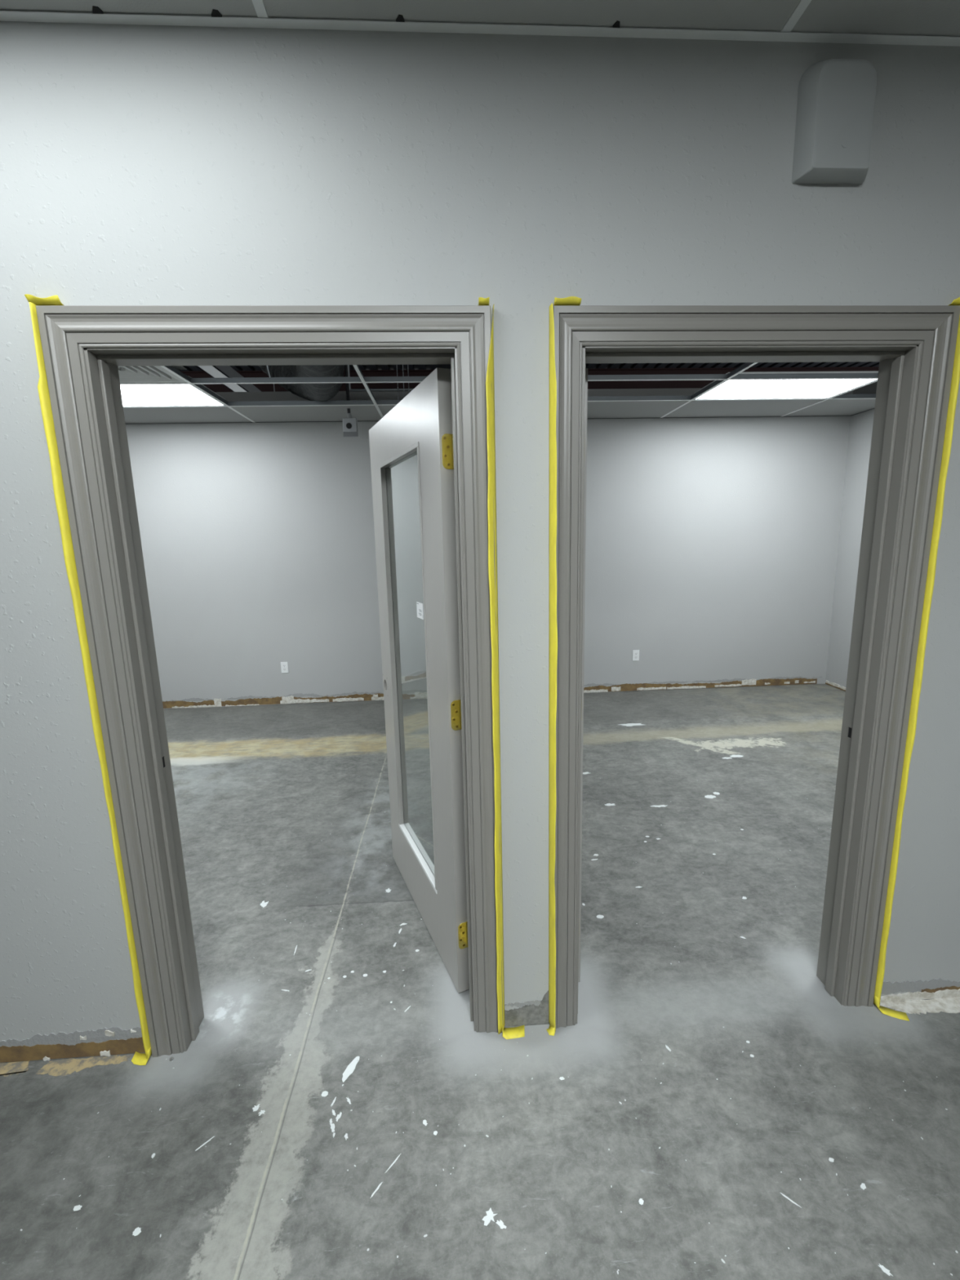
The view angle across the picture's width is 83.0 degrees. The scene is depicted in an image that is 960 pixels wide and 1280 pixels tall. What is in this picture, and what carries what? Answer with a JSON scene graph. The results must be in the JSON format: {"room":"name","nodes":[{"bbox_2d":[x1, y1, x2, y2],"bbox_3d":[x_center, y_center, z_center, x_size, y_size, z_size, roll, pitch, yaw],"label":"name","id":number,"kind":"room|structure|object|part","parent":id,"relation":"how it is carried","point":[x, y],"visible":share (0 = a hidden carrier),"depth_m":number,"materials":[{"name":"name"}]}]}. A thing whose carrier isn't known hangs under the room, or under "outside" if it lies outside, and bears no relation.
{"room":"office under renovation","nodes":[
{"label":"office under renovation","id":0,"kind":"room"},
{"bbox_2d":[120,364,426,424],"bbox_3d":[-2.256,-1.731,3.247,4.350,0.038,3.863,-2,10,-3],"label":"ceiling","id":1,"kind":"structure","parent":0,"point":[373,410],"depth_m":4.64,"materials":[{"name":"grey metal"}]},
{"bbox_2d":[117,365,186,383],"bbox_3d":[-2.354,-1.815,3.548,0.586,0.092,0.601,-2,10,-3],"label":"ceiling vent","id":2,"kind":"object","parent":1,"relation":"in","point":[130,374],"visible":0.35,"depth_m":3.70,"materials":[{"name":"white metal"}]},
{"bbox_2d":[120,375,224,406],"bbox_3d":[-2.696,-1.901,4.169,1.194,0.053,0.639,-2,10,-3],"label":"ceiling light","id":3,"kind":"object","parent":1,"relation":"attached to","point":[132,395],"visible":0.43,"depth_m":4.21,"materials":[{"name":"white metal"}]},
{"bbox_2d":[120,384,222,405],"bbox_3d":[-2.695,-1.880,4.173,1.170,0.004,0.615,-2,10,-3],"label":"diffuser","id":4,"kind":"object","parent":3,"relation":"attached to","point":[131,394],"depth_m":4.20,"materials":[{"name":"white plastic"}]},
{"bbox_2d":[342,364,358,437],"bbox_3d":[-1.132,-2.279,4.631,0.138,1.068,0.128,-2,10,-3],"label":"ceiling box","id":5,"kind":"object","parent":1,"relation":"hanging from","point":[349,424],"visible":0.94,"depth_m":4.71,"materials":[{"name":"grey metal"}]},
{"bbox_3d":[-1.116,-1.776,4.689,0.133,0.059,0.060,-2,10,-3],"label":"tilted plate","id":6,"kind":"part","parent":5,"relation":"part of","materials":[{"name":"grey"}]},
{"bbox_2d":[0,684,959,1279],"bbox_3d":[-0.004,1.214,2.723,10.200,0.102,16.200,-2,10,-3],"label":"floor","id":7,"kind":"structure","parent":0,"point":[336,1108],"depth_m":1.69,"materials":[{"name":"concrete"}]},
{"bbox_2d":[0,21,959,1062],"bbox_3d":[-0.091,-0.183,1.624,10.000,3.050,0.128,-2,10,-3],"label":"wall","id":8,"kind":"structure","parent":0,"point":[140,164],"depth_m":1.42,"materials":[{"name":"grey paint"}]},
{"bbox_2d":[24,293,151,1065],"bbox_3d":[-1.094,0.250,1.562,0.120,2.264,0.047,-2,10,-3],"label":"tape","id":9,"kind":"object","parent":8,"relation":"attached to","point":[140,1059],"visible":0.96,"depth_m":1.50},
{"bbox_2d":[35,305,502,1057],"bbox_3d":[-0.526,0.227,1.677,1.150,2.242,0.160,-2,10,-3],"label":"door frame","id":10,"kind":"structure","parent":8,"relation":"attached to","point":[83,347],"depth_m":1.53,"materials":[{"name":"grey paint"}]},
{"bbox_3d":[-1.048,0.256,1.581,0.095,2.242,0.020,-2,10,-3],"label":"casing leg","id":11,"kind":"part","parent":10,"relation":"part of","materials":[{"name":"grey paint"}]},
{"bbox_3d":[-0.546,-0.816,1.415,1.150,0.096,0.020,-2,10,-3],"label":"head casing","id":12,"kind":"part","parent":10,"relation":"part of","materials":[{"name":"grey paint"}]},
{"bbox_3d":[0.007,0.222,1.636,0.091,2.242,0.020,-2,10,-3],"label":"casing leg","id":13,"kind":"part","parent":10,"relation":"part of","materials":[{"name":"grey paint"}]},
{"bbox_2d":[368,367,469,993],"bbox_3d":[-0.265,0.166,2.216,0.059,2.114,0.965,-6,11,-23],"label":"door","id":14,"kind":"structure","parent":8,"relation":"in","point":[411,446],"depth_m":2.02,"materials":[{"name":"grey paint"}]},
{"bbox_3d":[-0.297,-0.791,2.055,0.044,0.172,0.565,-6,11,-23],"label":"rail","id":15,"kind":"part","parent":14,"relation":"part of","materials":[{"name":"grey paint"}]},
{"bbox_3d":[-0.276,0.117,2.221,0.006,1.664,0.553,-6,11,-23],"label":"glass pane","id":16,"kind":"part","parent":14,"relation":"part of","materials":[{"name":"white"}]},
{"bbox_3d":[-0.254,1.072,2.397,0.044,0.266,0.565,-6,11,-23],"label":"rail","id":17,"kind":"part","parent":14,"relation":"part of","materials":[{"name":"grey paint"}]},
{"bbox_2d":[478,297,524,1039],"bbox_3d":[0.075,0.214,1.624,0.106,2.259,0.046,-2,10,-3],"label":"tape","id":18,"kind":"object","parent":8,"relation":"attached to","point":[513,1032],"visible":1,"depth_m":1.60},
{"bbox_2d":[546,296,581,1035],"bbox_3d":[0.246,0.207,1.634,0.094,2.261,0.045,-2,10,-3],"label":"tape","id":19,"kind":"object","parent":8,"relation":"attached to","point":[571,300],"visible":1,"depth_m":1.59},
{"bbox_2d":[577,368,587,982],"bbox_3d":[0.293,0.141,2.278,0.058,2.114,0.965,-2,10,-3],"label":"door","id":20,"kind":"structure","parent":8,"relation":"in","point":[586,369],"depth_m":1.78,"materials":[{"name":"grey paint"}]},
{"bbox_2d":[552,305,959,1028],"bbox_3d":[0.781,0.184,1.746,1.134,2.242,0.160,-2,10,-3],"label":"door frame","id":21,"kind":"structure","parent":8,"relation":"attached to","point":[913,346],"depth_m":1.62,"materials":[{"name":"grey paint"}]},
{"bbox_3d":[0.260,0.214,1.650,0.082,2.242,0.020,-2,10,-3],"label":"casing leg","id":22,"kind":"part","parent":21,"relation":"part of","materials":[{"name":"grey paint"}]},
{"bbox_3d":[0.761,-0.858,1.484,1.134,0.096,0.020,-2,10,-3],"label":"head casing","id":23,"kind":"part","parent":21,"relation":"part of","materials":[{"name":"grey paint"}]},
{"bbox_3d":[1.301,0.180,1.704,0.099,2.242,0.020,-2,10,-3],"label":"casing leg","id":24,"kind":"part","parent":21,"relation":"part of","materials":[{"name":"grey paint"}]},
{"bbox_2d":[791,58,876,184],"bbox_3d":[0.919,-1.335,1.385,0.194,0.267,0.060,-2,10,-3],"label":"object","id":25,"kind":"object","parent":8,"relation":"attached to","point":[836,97],"depth_m":1.37,"materials":[{"name":"grey paint"}]},
{"bbox_2d":[873,297,959,1021],"bbox_3d":[1.380,0.172,1.678,0.133,2.263,0.050,6,12,33],"label":"tape","id":26,"kind":"object","parent":8,"relation":"attached to","point":[911,732],"visible":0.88,"depth_m":1.67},
{"bbox_2d":[0,0,959,46],"bbox_3d":[-0.174,-0.870,-2.137,10.515,0.040,7.020,-2,10,-3],"label":"ceiling","id":27,"kind":"structure","parent":0,"point":[891,22],"depth_m":1.29,"materials":[{"name":"white metal"}]},
{"bbox_2d":[125,387,853,708],"bbox_3d":[-0.375,-0.899,5.532,8.490,3.060,0.129,-2,10,-3],"label":"wall","id":28,"kind":"structure","parent":0,"point":[712,544],"depth_m":5.51,"materials":[{"name":"grey paint"}]},
{"bbox_2d":[280,662,288,672],"bbox_3d":[-2.014,0.283,5.590,0.072,0.116,0.009,-2,10,-3],"label":"wall outlet","id":29,"kind":"object","parent":28,"relation":"attached to","point":[284,665],"visible":1,"depth_m":5.59,"materials":[{"name":"white plastic"}]},
{"bbox_2d":[632,649,639,660],"bbox_3d":[1.662,0.165,5.784,0.072,0.116,0.009,-2,10,-3],"label":"wall outlet","id":30,"kind":"object","parent":28,"relation":"attached to","point":[635,652],"visible":1,"depth_m":5.78,"materials":[{"name":"white plastic"}]},
{"bbox_2d":[178,361,879,371],"bbox_3d":[0.344,-4.073,8.092,19.800,0.046,13.800,-2,10,-3],"label":"deck","id":31,"kind":"object","parent":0,"point":[844,364],"visible":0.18,"depth_m":8.14,"materials":[{"name":"grey metal"}]},
{"bbox_2d":[196,365,275,391],"bbox_3d":[-2.625,-3.116,5.700,0.160,0.860,3.500,-2,10,-3],"label":"strut","id":32,"kind":"object","parent":31,"relation":"attached to","point":[215,371],"visible":0.08,"depth_m":5.50,"materials":[{"name":"grey metal"}]},
{"bbox_2d":[258,364,343,401],"bbox_3d":[-1.288,-2.521,3.806,0.828,1.298,2.319,-7,12,-27],"label":"flexible duct","id":33,"kind":"object","parent":31,"relation":"hanging from","point":[311,392],"visible":0.2,"depth_m":4.37,"materials":[{"name":"grey metal"}]},
{"bbox_2d":[396,364,399,399],"bbox_3d":[-0.710,-2.678,4.507,0.007,1.316,0.007,-2,10,-3],"label":"wire","id":34,"kind":"object","parent":31,"relation":"hanging from","point":[397,365],"visible":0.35,"depth_m":4.60,"materials":[{"name":"silver metal"}]},
{"bbox_2d":[402,364,404,397],"bbox_3d":[-0.660,-2.680,4.510,0.007,1.316,0.007,-2,10,-3],"label":"wire","id":35,"kind":"object","parent":31,"relation":"hanging from","point":[402,365],"visible":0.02,"depth_m":4.60,"materials":[{"name":"silver metal"}]},
{"bbox_2d":[181,366,879,391],"bbox_3d":[-0.556,-3.867,8.179,18.000,0.350,0.140,-2,10,-3],"label":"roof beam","id":36,"kind":"structure","parent":31,"relation":"attached to","point":[630,384],"depth_m":8.29,"materials":[{"name":"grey metal"}]},
{"bbox_2d":[586,362,878,418],"bbox_3d":[1.941,-1.867,3.468,3.820,0.038,3.863,-2,10,-3],"label":"ceiling","id":37,"kind":"structure","parent":0,"point":[839,405],"depth_m":4.84,"materials":[{"name":"grey"}]},
{"bbox_2d":[693,371,878,399],"bbox_3d":[2.454,-2.062,4.407,1.199,0.053,0.584,-2,10,-3],"label":"ceiling light","id":38,"kind":"object","parent":37,"relation":"attached to","point":[740,388],"visible":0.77,"depth_m":4.37,"materials":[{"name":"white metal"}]},
{"bbox_2d":[697,378,875,398],"bbox_3d":[2.454,-2.041,4.411,1.175,0.004,0.560,-2,10,-3],"label":"diffuser","id":39,"kind":"object","parent":38,"relation":"attached to","point":[740,388],"depth_m":4.40,"materials":[{"name":"white plastic"}]},
{"bbox_2d":[825,381,877,691],"bbox_3d":[3.923,-0.679,3.800,0.106,3.060,3.863,-2,10,-3],"label":"wall","id":40,"kind":"structure","parent":0,"point":[860,431],"depth_m":5.54,"materials":[{"name":"grey paint"}]},
{"bbox_3d":[0.003,-0.552,3.594,0.120,3.060,3.863,-2,10,-3],"label":"wall","id":41,"kind":"structure","parent":0,"visible":0},
{"bbox_2d":[347,364,413,391],"bbox_3d":[-0.709,-2.493,4.979,1.012,0.392,0.024,-2,10,-3],"label":"conduit","id":42,"kind":"object","parent":41,"relation":"attached to","point":[348,371],"visible":0.48,"depth_m":4.99,"materials":[{"name":"silver metal"}]}
]}

